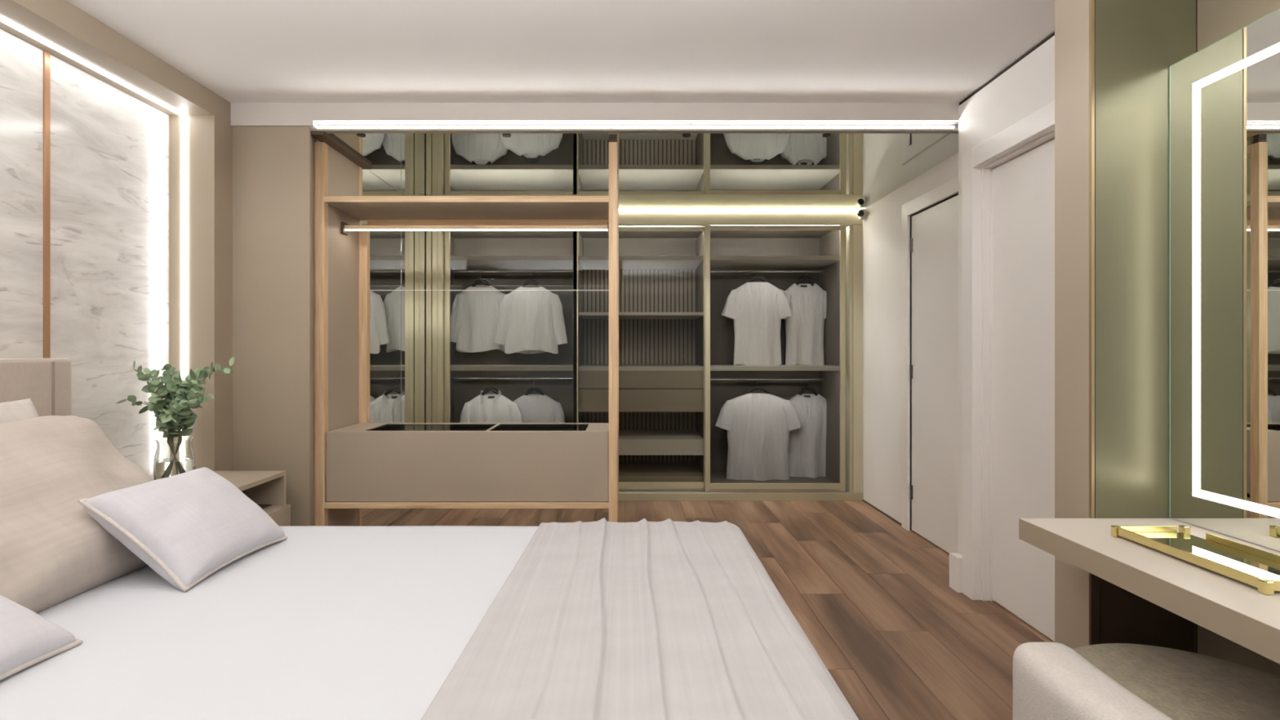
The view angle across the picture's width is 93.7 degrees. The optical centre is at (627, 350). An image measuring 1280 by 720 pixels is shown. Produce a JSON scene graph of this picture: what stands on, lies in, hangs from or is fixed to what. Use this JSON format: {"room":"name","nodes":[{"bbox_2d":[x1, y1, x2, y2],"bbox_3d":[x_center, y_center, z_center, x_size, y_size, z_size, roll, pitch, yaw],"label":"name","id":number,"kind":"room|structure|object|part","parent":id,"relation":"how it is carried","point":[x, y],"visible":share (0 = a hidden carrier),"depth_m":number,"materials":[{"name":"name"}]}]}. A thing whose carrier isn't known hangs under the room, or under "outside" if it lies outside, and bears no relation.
{"room":"bedroom","nodes":[
{"label":"bedroom","id":0,"kind":"room"},
{"bbox_2d":[0,0,232,475],"bbox_3d":[-2.260,-0.030,0.885,0.480,2.460,4.570,0,0,0],"label":"wall","id":1,"kind":"structure","parent":0,"point":[115,151],"depth_m":2.58,"materials":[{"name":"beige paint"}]},
{"bbox_2d":[43,50,50,358],"bbox_3d":[-2.251,0.025,2.310,0.034,2.349,0.022,0,0,0],"label":"trim","id":2,"kind":"structure","parent":1,"relation":"attached to","point":[46,56],"depth_m":2.31,"materials":[{"name":"orange metal"}]},
{"bbox_2d":[0,16,184,115],"bbox_3d":[-2.169,-1.147,1.165,0.022,0.006,3.510,0,0,0],"label":"light strip","id":3,"kind":"object","parent":1,"relation":"attached to","point":[2,20],"visible":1,"depth_m":2.39,"materials":[{"name":"white plastic"}]},
{"bbox_2d":[180,115,186,436],"bbox_3d":[-2.166,0.001,2.927,0.028,2.298,0.006,0,0,0],"label":"light strip","id":4,"kind":"object","parent":1,"relation":"attached to","point":[183,118],"visible":0.64,"depth_m":2.92,"materials":[{"name":"white plastic"}]},
{"bbox_2d":[232,126,315,525],"bbox_3d":[-1.823,0.028,3.132,0.394,2.345,0.135,0,0,0],"label":"wall","id":5,"kind":"structure","parent":0,"point":[273,167],"depth_m":3.06,"materials":[{"name":"beige paint"}]},
{"bbox_2d":[362,168,426,526],"bbox_3d":[-1.811,0.028,4.580,0.378,2.345,1.840,0,0,0],"label":"wall","id":6,"kind":"structure","parent":0,"point":[397,259],"depth_m":4.17,"materials":[{"name":"beige paint"}]},
{"bbox_3d":[-1.627,0.026,3.974,0.010,2.308,0.625,0,0,0],"label":"mirror panel","id":7,"kind":"part","parent":6,"relation":"part of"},
{"bbox_3d":[-1.627,0.026,4.546,0.010,2.308,0.506,0,0,0],"label":"mirror panel","id":8,"kind":"part","parent":6,"relation":"part of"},
{"bbox_2d":[66,0,1054,209],"bbox_3d":[-0.300,-1.223,2.100,4.400,0.234,7.000,0,0,0],"label":"ceiling","id":9,"kind":"structure","parent":0,"point":[313,64],"depth_m":2.78,"materials":[{"name":"white paint"},{"name":"taupe paint"},{"name":"glowing led strip"}]},
{"bbox_2d":[356,133,365,137],"bbox_3d":[-1.396,-1.126,3.140,0.044,0.004,0.044,0,0,0],"label":"recessed light","id":10,"kind":"object","parent":9,"relation":"in","point":[357,135],"visible":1,"depth_m":3.13,"materials":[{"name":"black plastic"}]},
{"bbox_2d":[502,133,511,137],"bbox_3d":[-0.635,-1.126,3.140,0.044,0.004,0.044,0,0,0],"label":"recessed light","id":11,"kind":"object","parent":9,"relation":"in","point":[503,135],"visible":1,"depth_m":3.14,"materials":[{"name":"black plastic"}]},
{"bbox_2d":[316,126,954,128],"bbox_3d":[0.039,-1.148,3.090,3.278,0.010,0.009,0,0,0],"label":"light strip","id":12,"kind":"object","parent":9,"relation":"attached to","point":[317,126],"visible":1,"depth_m":3.09,"materials":[{"name":"white plastic"}]},
{"bbox_3d":[0.130,-1.132,3.947,3.500,0.008,1.746,0,0,0],"label":"mirror panel","id":13,"kind":"part","parent":9,"relation":"part of","materials":[{"name":"brown metal"}]},
{"bbox_2d":[682,133,690,137],"bbox_3d":[0.307,-1.126,3.140,0.044,0.004,0.044,0,0,0],"label":"recessed light","id":14,"kind":"object","parent":9,"relation":"in","point":[683,135],"visible":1,"depth_m":3.13,"materials":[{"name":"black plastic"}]},
{"bbox_2d":[822,133,831,137],"bbox_3d":[1.040,-1.126,3.140,0.044,0.004,0.044,0,0,0],"label":"recessed light","id":15,"kind":"object","parent":9,"relation":"in","point":[824,135],"visible":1,"depth_m":3.14,"materials":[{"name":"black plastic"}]},
{"bbox_2d":[390,500,1054,719],"bbox_3d":[-0.171,1.230,2.145,4.657,0.060,9.189,0,0,0],"label":"floor","id":16,"kind":"structure","parent":0,"point":[873,597],"depth_m":2.90,"materials":[{"name":"brown wood"}]},
{"bbox_2d":[0,357,71,416],"bbox_3d":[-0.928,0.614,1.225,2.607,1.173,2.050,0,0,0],"label":"headboard","id":17,"kind":"object","parent":16,"relation":"on","point":[47,382],"visible":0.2,"depth_m":2.12,"materials":[{"name":"beige fabric"}]},
{"bbox_2d":[0,525,538,719],"bbox_3d":[-0.830,0.845,1.224,2.460,0.455,1.893,0,0,0],"label":"bedspread","id":18,"kind":"object","parent":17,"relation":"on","point":[317,622],"visible":0.41,"depth_m":1.31,"materials":[{"name":"white fabric"}]},
{"bbox_2d":[0,398,39,423],"bbox_3d":[-1.921,0.395,1.640,0.259,0.472,0.720,0,0,1],"label":"pillow","id":19,"kind":"object","parent":18,"relation":"on","point":[19,410],"visible":0.08,"depth_m":1.90,"materials":[{"name":"fabric"}]},
{"bbox_2d":[0,595,83,680],"bbox_3d":[-1.315,0.535,1.050,0.326,0.218,0.437,0,0,0],"label":"cushion","id":20,"kind":"object","parent":18,"relation":"on","point":[27,638],"visible":1,"depth_m":1.18,"materials":[{"name":"white fabric"}]},
{"bbox_2d":[0,415,153,613],"bbox_3d":[-1.598,0.422,1.560,0.492,0.456,0.790,0,0,4],"label":"pillow","id":21,"kind":"object","parent":18,"relation":"on","point":[53,552],"visible":0.73,"depth_m":1.55,"materials":[{"name":"beige fabric"}]},
{"bbox_2d":[77,466,287,591],"bbox_3d":[-1.265,0.499,1.755,0.287,0.258,0.437,0,0,2],"label":"cushion","id":22,"kind":"object","parent":18,"relation":"on","point":[187,526],"visible":1,"depth_m":1.64,"materials":[{"name":"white fabric"}]},
{"bbox_2d":[420,517,858,719],"bbox_3d":[0.050,0.836,1.220,0.828,0.491,1.983,0,0,0],"label":"throw blanket","id":23,"kind":"object","parent":18,"relation":"on","point":[602,619],"visible":1,"depth_m":1.25,"materials":[{"name":"fabric"}]},
{"bbox_2d":[150,471,290,525],"bbox_3d":[-1.940,0.893,2.643,0.595,0.614,0.567,0,0,0],"label":"nightstand","id":24,"kind":"object","parent":16,"relation":"on","point":[267,489],"visible":0.12,"depth_m":2.89,"materials":[{"name":"beige paint"}]},
{"bbox_2d":[153,436,195,479],"bbox_3d":[-1.980,0.486,2.620,0.148,0.200,0.148,0,0,0],"label":"vase","id":25,"kind":"object","parent":24,"relation":"on","point":[175,457],"visible":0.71,"depth_m":2.57,"materials":[{"name":"clear glass"}]},
{"bbox_2d":[116,356,234,440],"bbox_3d":[-1.948,0.296,2.595,0.495,0.538,0.223,0,0,0],"label":"bunch","id":26,"kind":"object","parent":25,"relation":"in","point":[172,413],"visible":0.99,"depth_m":2.58,"materials":[{"name":"green plant"}]},
{"bbox_3d":[-1.997,0.330,2.586,0.088,0.469,0.074,0,0,0],"label":"stem","id":27,"kind":"part","parent":26,"relation":"part of","materials":[{"name":"green plant"}]},
{"bbox_3d":[-1.921,0.342,2.596,0.196,0.446,0.081,0,0,0],"label":"stem","id":28,"kind":"part","parent":26,"relation":"part of","materials":[{"name":"green plant"}]},
{"bbox_3d":[-1.854,0.315,2.627,0.269,0.499,0.069,0,0,0],"label":"stem","id":29,"kind":"part","parent":26,"relation":"part of","materials":[{"name":"green plant"}]},
{"bbox_3d":[-1.657,0.839,2.643,0.029,0.182,0.561,0,0,0],"label":"drawer","id":30,"kind":"part","parent":24,"relation":"part of","materials":[{"name":"beige paint"}]},
{"bbox_2d":[315,137,618,525],"bbox_3d":[-0.859,0.036,3.410,1.604,2.328,0.460,0,0,0],"label":"open shelf unit","id":31,"kind":"object","parent":16,"relation":"on","point":[360,464],"visible":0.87,"depth_m":3.19,"materials":[{"name":"brown wood"}]},
{"bbox_3d":[-1.636,0.047,3.203,0.050,2.306,0.045,0,0,0],"label":"post","id":32,"kind":"part","parent":31,"relation":"part of","materials":[{"name":"brown wood"}]},
{"bbox_3d":[-1.635,-0.150,3.413,0.043,1.911,0.373,0,0,0],"label":"panel","id":33,"kind":"part","parent":31,"relation":"part of","materials":[{"name":"beige paint"}]},
{"bbox_3d":[-1.635,1.019,3.413,0.043,0.362,0.373,0,0,0],"label":"panel","id":34,"kind":"part","parent":31,"relation":"part of","materials":[{"name":"beige paint"}]},
{"bbox_3d":[-1.636,0.047,3.620,0.050,2.306,0.040,0,0,0],"label":"post","id":35,"kind":"part","parent":31,"relation":"part of","materials":[{"name":"brown wood"}]},
{"bbox_3d":[-1.588,-0.153,3.620,0.046,1.187,0.040,0,0,0],"label":"post","id":36,"kind":"part","parent":31,"relation":"part of","materials":[{"name":"brown wood"}]},
{"bbox_3d":[-1.101,0.439,3.405,0.658,0.006,0.320,0,0,0],"label":"glass lid","id":37,"kind":"part","parent":31,"relation":"part of","materials":[{"name":"clear glass"}]},
{"bbox_3d":[-0.857,0.822,3.200,1.508,0.031,0.040,0,0,0],"label":"rail","id":38,"kind":"part","parent":31,"relation":"part of","materials":[{"name":"brown wood"}]},
{"bbox_3d":[-0.857,-0.804,3.413,1.508,0.028,0.454,0,0,0],"label":"shelf","id":39,"kind":"part","parent":31,"relation":"part of","materials":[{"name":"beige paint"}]},
{"bbox_3d":[-0.857,-0.697,3.400,1.508,0.022,0.030,0,0,0],"label":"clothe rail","id":40,"kind":"part","parent":31,"relation":"part of","materials":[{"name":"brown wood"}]},
{"bbox_2d":[345,229,607,231],"bbox_3d":[-0.857,-0.683,3.400,1.500,0.005,0.020,0,0,0],"label":"light","id":41,"kind":"object","parent":31,"relation":"on","point":[345,229],"depth_m":3.39,"materials":[{"name":"white plastic"}]},
{"bbox_3d":[-0.834,-0.768,3.623,1.462,0.042,0.035,0,0,0],"label":"rail","id":42,"kind":"part","parent":31,"relation":"part of","materials":[{"name":"brown wood"}]},
{"bbox_3d":[-0.493,0.439,3.405,0.527,0.006,0.320,0,0,0],"label":"glass lid","id":43,"kind":"part","parent":31,"relation":"part of","materials":[{"name":"clear glass"}]},
{"bbox_3d":[-0.080,0.047,3.203,0.046,2.306,0.045,0,0,0],"label":"post","id":44,"kind":"part","parent":31,"relation":"part of","materials":[{"name":"brown wood"}]},
{"bbox_3d":[-0.080,0.047,3.620,0.046,2.306,0.040,0,0,0],"label":"post","id":45,"kind":"part","parent":31,"relation":"part of","materials":[{"name":"brown wood"}]},
{"bbox_3d":[-0.080,0.822,3.413,0.046,0.031,0.375,0,0,0],"label":"depth rail","id":46,"kind":"part","parent":31,"relation":"part of","materials":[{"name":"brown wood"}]},
{"bbox_3d":[-0.080,-1.083,3.413,0.046,0.045,0.375,0,0,0],"label":"depth rail","id":47,"kind":"part","parent":31,"relation":"part of","materials":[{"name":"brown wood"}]},
{"bbox_2d":[426,209,862,500],"bbox_3d":[0.132,0.036,5.170,3.497,2.328,0.760,0,0,0],"label":"wardrobe","id":48,"kind":"object","parent":16,"relation":"on","point":[678,270],"depth_m":5.21,"materials":[{"name":"beige paint"}]},
{"bbox_2d":[471,269,490,287],"bbox_3d":[-1.310,-0.609,5.332,0.294,0.220,0.081,0,0,0],"label":"clothes hanger","id":49,"kind":"object","parent":48,"relation":"hanging from","point":[477,282],"visible":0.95,"depth_m":5.35,"materials":[{"name":"black plastic"}]},
{"bbox_2d":[450,285,505,352],"bbox_3d":[-1.310,-0.281,5.361,0.605,0.594,0.127,0,0,0],"label":"long sleeved top","id":50,"kind":"object","parent":49,"relation":"hanging from","point":[474,315],"visible":0.77,"depth_m":5.32,"materials":[{"name":"white fabric"}]},
{"bbox_2d":[481,376,502,395],"bbox_3d":[-1.199,0.345,5.278,0.308,0.237,0.101,0,0,0],"label":"clothes hanger","id":51,"kind":"object","parent":48,"relation":"hanging from","point":[486,390],"visible":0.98,"depth_m":5.23,"materials":[{"name":"black plastic"}]},
{"bbox_2d":[459,390,522,422],"bbox_3d":[-1.190,0.670,5.236,0.613,0.652,0.136,0,0,0],"label":"shirt","id":52,"kind":"object","parent":51,"relation":"hanging from","point":[491,407],"visible":0.5,"depth_m":5.20,"materials":[{"name":"white fabric"}]},
{"bbox_3d":[-0.943,0.062,4.859,1.082,2.129,0.026,0,0,0],"label":"sliding door","id":53,"kind":"part","parent":48,"relation":"part of","materials":[{"name":"clear glass"}]},
{"bbox_2d":[450,364,573,366],"bbox_3d":[-1.016,0.141,5.215,1.163,0.026,0.609,0,0,0],"label":"shelf","id":54,"kind":"object","parent":48,"relation":"attached to","point":[451,365],"depth_m":5.11,"materials":[{"name":"grey"}]},
{"bbox_2d":[450,260,573,269],"bbox_3d":[-1.016,-0.762,5.215,1.163,0.026,0.609,0,0,0],"label":"shelf","id":55,"kind":"object","parent":48,"relation":"attached to","point":[455,264],"depth_m":5.24,"materials":[{"name":"grey wood"}]},
{"bbox_3d":[-1.016,0.245,5.310,1.163,0.022,0.022,0,0,0],"label":"hanging rod","id":56,"kind":"part","parent":48,"relation":"part of","materials":[{"name":"silver metal"}]},
{"bbox_3d":[-1.016,-0.700,5.310,1.163,0.022,0.022,0,0,0],"label":"hanging rod","id":57,"kind":"part","parent":48,"relation":"part of","materials":[{"name":"silver metal"}]},
{"bbox_2d":[520,269,542,287],"bbox_3d":[-0.844,-0.599,5.278,0.317,0.239,0.101,0,0,0],"label":"clothes hanger","id":58,"kind":"object","parent":48,"relation":"hanging from","point":[529,281],"visible":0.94,"depth_m":5.23,"materials":[{"name":"black plastic"}]},
{"bbox_2d":[493,286,568,353],"bbox_3d":[-0.846,-0.266,5.237,0.644,0.587,0.126,0,0,0],"label":"long sleeved top","id":59,"kind":"object","parent":58,"relation":"hanging from","point":[529,322],"visible":0.98,"depth_m":5.21,"materials":[{"name":"white fabric"}]},
{"bbox_2d":[523,376,546,395],"bbox_3d":[-0.834,0.349,5.332,0.315,0.246,0.081,0,0,0],"label":"clothes hanger","id":60,"kind":"object","parent":48,"relation":"hanging from","point":[530,390],"visible":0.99,"depth_m":5.35,"materials":[{"name":"black plastic"}]},
{"bbox_2d":[513,394,564,422],"bbox_3d":[-0.833,0.684,5.366,0.603,0.583,0.130,0,0,0],"label":"long sleeved top","id":61,"kind":"object","parent":60,"relation":"hanging from","point":[534,408],"visible":0.4,"depth_m":5.31,"materials":[{"name":"grey fabric"}]},
{"bbox_3d":[0.132,0.036,5.535,3.497,2.328,0.030,0,0,0],"label":"panel","id":62,"kind":"part","parent":48,"relation":"part of","materials":[{"name":"clear glass"}]},
{"bbox_3d":[0.106,0.810,5.511,1.024,0.620,0.018,0,0,0],"label":"fluted panel","id":63,"kind":"part","parent":48,"relation":"part of","materials":[{"name":"beige wood"}]},
{"bbox_3d":[0.106,-0.310,5.511,1.024,0.875,0.018,0,0,0],"label":"fluted panel","id":64,"kind":"part","parent":48,"relation":"part of","materials":[{"name":"beige wood"}]},
{"bbox_2d":[578,260,702,269],"bbox_3d":[0.106,-0.762,5.215,1.037,0.026,0.609,0,0,0],"label":"shelf","id":65,"kind":"object","parent":48,"relation":"attached to","point":[584,264],"depth_m":5.24,"materials":[{"name":"grey wood"}]},
{"bbox_3d":[0.106,0.408,5.197,1.029,0.184,0.584,0,0,0],"label":"drawer","id":66,"kind":"part","parent":48,"relation":"part of","materials":[{"name":"brown wood"}]},
{"bbox_2d":[578,311,703,319],"bbox_3d":[0.106,-0.302,5.215,1.037,0.026,0.609,0,0,0],"label":"shelf","id":67,"kind":"object","parent":48,"relation":"attached to","point":[582,315],"depth_m":4.93,"materials":[{"name":"grey wood"}]},
{"bbox_2d":[578,364,703,366],"bbox_3d":[0.106,0.141,5.215,1.037,0.026,0.609,0,0,0],"label":"shelf","id":68,"kind":"object","parent":48,"relation":"attached to","point":[579,365],"depth_m":4.98,"materials":[{"name":"grey"}]},
{"bbox_3d":[0.106,0.408,4.897,1.029,0.184,0.016,0,0,0],"label":"drawer","id":69,"kind":"part","parent":48,"relation":"part of","materials":[{"name":"brown wood"}]},
{"bbox_3d":[0.106,0.232,4.912,1.029,0.152,0.016,0,0,0],"label":"drawer","id":70,"kind":"part","parent":48,"relation":"part of","materials":[{"name":"brown wood"}]},
{"bbox_3d":[0.105,1.114,4.845,1.015,0.006,0.005,0,0,0],"label":"rail","id":71,"kind":"part","parent":48,"relation":"part of","materials":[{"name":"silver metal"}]},
{"bbox_2d":[618,430,703,455],"bbox_3d":[0.106,0.790,5.197,1.029,0.130,0.584,0,0,0],"label":"drawer","id":72,"kind":"object","parent":48,"relation":"on","point":[631,442],"depth_m":4.91,"materials":[{"name":"grey"}]},
{"bbox_3d":[0.106,1.073,5.197,1.029,0.095,0.584,0,0,0],"label":"drawer","id":73,"kind":"part","parent":48,"relation":"part of","materials":[{"name":"brown wood"}]},
{"bbox_3d":[0.105,0.062,4.859,1.099,2.129,0.026,0,0,0],"label":"sliding door","id":74,"kind":"part","parent":48,"relation":"part of","materials":[{"name":"clear glass"}]},
{"bbox_3d":[0.134,-1.124,4.795,3.487,0.004,0.010,0,0,0],"label":"light strip","id":75,"kind":"part","parent":48,"relation":"part of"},
{"bbox_2d":[721,282,791,365],"bbox_3d":[1.125,-0.222,5.236,0.620,0.744,0.131,0,0,0],"label":"t-shirt","id":76,"kind":"object","parent":48,"relation":"on","point":[757,309],"visible":0.96,"depth_m":5.20,"materials":[{"name":"white fabric"}]},
{"bbox_2d":[746,269,768,282],"bbox_3d":[1.129,-0.616,5.278,0.317,0.204,0.101,0,0,0],"label":"clothes hanger","id":77,"kind":"object","parent":48,"relation":"hanging from","point":[752,278],"visible":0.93,"depth_m":5.23,"materials":[{"name":"black plastic"}]},
{"bbox_2d":[740,377,775,395],"bbox_3d":[1.135,0.345,5.278,0.405,0.216,0.101,0,0,0],"label":"clothes hanger","id":78,"kind":"object","parent":48,"relation":"hanging from","point":[754,388],"visible":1,"depth_m":5.23,"materials":[{"name":"black plastic"}]},
{"bbox_2d":[715,392,803,480],"bbox_3d":[1.145,0.765,5.237,0.766,0.784,0.128,0,0,0],"label":"t-shirt","id":79,"kind":"object","parent":48,"relation":"on","point":[757,425],"visible":0.91,"depth_m":5.20,"materials":[{"name":"grey fabric"}]},
{"bbox_3d":[1.204,0.255,5.310,1.113,0.022,0.022,0,0,0],"label":"hanging rod","id":80,"kind":"part","parent":48,"relation":"part of","materials":[{"name":"silver metal"}]},
{"bbox_3d":[1.204,-0.700,5.310,1.113,0.022,0.022,0,0,0],"label":"hanging rod","id":81,"kind":"part","parent":48,"relation":"part of","materials":[{"name":"silver metal"}]},
{"bbox_2d":[710,364,839,366],"bbox_3d":[1.204,0.141,5.215,1.113,0.026,0.609,0,0,0],"label":"shelf","id":82,"kind":"object","parent":48,"relation":"attached to","point":[710,365],"depth_m":4.97,"materials":[{"name":"grey"}]},
{"bbox_2d":[710,260,839,269],"bbox_3d":[1.204,-0.762,5.215,1.113,0.026,0.609,0,0,0],"label":"shelf","id":83,"kind":"object","parent":48,"relation":"attached to","point":[714,264],"depth_m":5.24,"materials":[{"name":"grey wood"}]},
{"bbox_3d":[1.181,0.062,4.821,1.128,2.129,0.026,0,0,0],"label":"sliding door","id":84,"kind":"part","parent":48,"relation":"part of","materials":[{"name":"beige metal"}]},
{"bbox_3d":[1.181,1.114,4.806,1.044,0.006,0.005,0,0,0],"label":"rail","id":85,"kind":"part","parent":48,"relation":"part of","materials":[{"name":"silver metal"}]},
{"bbox_2d":[782,283,826,364],"bbox_3d":[1.571,-0.224,5.367,0.560,0.754,0.135,0,0,0],"label":"t-shirt","id":86,"kind":"object","parent":48,"relation":"on","point":[804,329],"visible":0.86,"depth_m":5.32,"materials":[{"name":"white fabric"}]},
{"bbox_2d":[795,269,814,286],"bbox_3d":[1.578,-0.621,5.332,0.267,0.196,0.081,0,0,0],"label":"clothes hanger","id":87,"kind":"object","parent":48,"relation":"hanging from","point":[800,279],"visible":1,"depth_m":5.35,"materials":[{"name":"black plastic"}]},
{"bbox_2d":[797,377,817,395],"bbox_3d":[1.608,0.351,5.332,0.287,0.230,0.081,0,0,0],"label":"clothes hanger","id":88,"kind":"object","parent":48,"relation":"hanging from","point":[803,389],"visible":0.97,"depth_m":5.35,"materials":[{"name":"black plastic"}]},
{"bbox_2d":[787,393,826,477],"bbox_3d":[1.599,0.791,5.357,0.534,0.808,0.131,0,0,0],"label":"t-shirt","id":89,"kind":"object","parent":88,"relation":"hanging from","point":[806,446],"visible":0.55,"depth_m":5.32,"materials":[{"name":"grey fabric"}]},
{"bbox_2d":[1013,642,1279,719],"bbox_3d":[1.317,0.980,1.345,0.655,0.441,0.633,0,0,0],"label":"tub chair","id":90,"kind":"object","parent":16,"relation":"on","point":[1052,681],"visible":1,"depth_m":1.42,"materials":[{"name":"fabric"}]},
{"bbox_3d":[1.079,0.965,1.342,0.179,0.411,0.525,0,0,0],"label":"backrest","id":91,"kind":"part","parent":90,"relation":"part of","materials":[{"name":"fabric"}]},
{"bbox_2d":[1018,518,1279,663],"bbox_3d":[1.457,0.854,0.961,0.540,0.692,1.721,0,0,0],"label":"desk","id":92,"kind":"object","parent":16,"relation":"on","point":[1234,610],"visible":0.59,"depth_m":1.39,"materials":[{"name":"laminate"}]},
{"bbox_2d":[1111,525,1279,595],"bbox_3d":[1.427,0.493,1.446,0.204,0.029,0.402,0,0,0],"label":"tray","id":93,"kind":"object","parent":92,"relation":"on","point":[1258,568],"visible":1,"depth_m":1.46,"materials":[{"name":"gold metal"}]},
{"bbox_2d":[1133,532,1279,580],"bbox_3d":[1.427,0.496,1.446,0.178,0.002,0.376,0,0,0],"label":"mirror","id":94,"kind":"object","parent":93,"relation":"on","point":[1260,564],"depth_m":1.45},
{"bbox_2d":[862,152,958,530],"bbox_3d":[1.940,0.000,4.325,0.120,2.400,2.550,0,0,0],"label":"wall","id":95,"kind":"structure","parent":0,"point":[882,224],"depth_m":4.38,"materials":[{"name":"white paint"}]},
{"bbox_2d":[857,208,865,219],"bbox_3d":[1.844,-1.081,4.745,0.070,0.082,0.078,0,0,0],"label":"sensor","id":96,"kind":"object","parent":95,"relation":"attached to","point":[861,212],"visible":1,"depth_m":4.74,"materials":[{"name":"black plastic"}]},
{"bbox_2d":[862,499,901,525],"bbox_3d":[1.877,1.194,4.440,0.006,0.012,0.700,0,0,0],"label":"baseboard","id":97,"kind":"structure","parent":95,"relation":"attached to","point":[864,500],"depth_m":4.41,"materials":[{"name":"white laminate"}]},
{"bbox_2d":[901,175,958,530],"bbox_3d":[1.906,0.105,3.592,0.088,2.190,0.985,0,0,0],"label":"trim","id":98,"kind":"structure","parent":95,"relation":"attached to","point":[947,189],"depth_m":4.00,"materials":[{"name":"white paint"}]},
{"bbox_2d":[910,195,958,553],"bbox_3d":[1.903,0.150,3.601,0.054,2.084,0.792,0,0,0],"label":"door","id":99,"kind":"structure","parent":95,"relation":"in","point":[934,245],"depth_m":3.69,"materials":[{"name":"white paint"}]},
{"bbox_2d":[958,31,1054,555],"bbox_3d":[1.815,-0.030,2.445,0.270,2.460,1.210,0,0,0],"label":"wall","id":100,"kind":"structure","parent":0,"point":[1027,85],"depth_m":2.76,"materials":[{"name":"white paint"}]},
{"bbox_2d":[949,552,962,592],"bbox_3d":[1.657,1.114,3.013,0.047,0.172,0.079,0,0,0],"label":"baseboard","id":101,"kind":"structure","parent":100,"relation":"attached to","point":[955,558],"depth_m":2.99,"materials":[{"name":"white paint"}]},
{"bbox_2d":[962,100,1054,601],"bbox_3d":[1.758,0.114,2.481,0.205,2.172,0.982,0,0,0],"label":"trim","id":102,"kind":"structure","parent":100,"relation":"attached to","point":[1037,129],"depth_m":2.88,"materials":[{"name":"white paint"}]},
{"bbox_2d":[992,138,1054,641],"bbox_3d":[1.765,0.162,2.478,0.040,2.060,0.787,0,0,0],"label":"door","id":103,"kind":"structure","parent":100,"relation":"in","point":[1024,186],"depth_m":2.65,"materials":[{"name":"white paint"}]},
{"bbox_2d":[1054,0,1195,653],"bbox_3d":[1.624,-0.030,1.901,0.432,2.460,0.157,0,0,0],"label":"end panel","id":104,"kind":"object","parent":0,"point":[1113,59],"visible":0.45,"depth_m":1.82,"materials":[{"name":"beige paint"}]},
{"bbox_3d":[1.413,-0.375,1.828,0.010,1.770,0.010,0,0,0],"label":"edge trim","id":105,"kind":"part","parent":104,"relation":"part of","materials":[{"name":"gold metal"}]},
{"bbox_3d":[1.421,0.885,1.828,0.026,0.630,0.008,0,0,0],"label":"trim","id":106,"kind":"part","parent":104,"relation":"part of","materials":[{"name":"brown laminate"}]},
{"bbox_2d":[1194,0,1279,676],"bbox_3d":[1.813,-0.030,0.216,0.174,2.460,3.233,0,0,0],"label":"wall","id":107,"kind":"structure","parent":0,"point":[1215,20],"depth_m":1.74,"materials":[{"name":"beige paint"}]},
{"bbox_2d":[1168,8,1279,551],"bbox_3d":[1.685,-0.178,1.211,0.084,1.369,1.222,0,0,0],"label":"vanity mirror","id":108,"kind":"object","parent":107,"relation":"attached to","point":[1224,96],"visible":1,"depth_m":1.65,"materials":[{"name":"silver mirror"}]}
]}

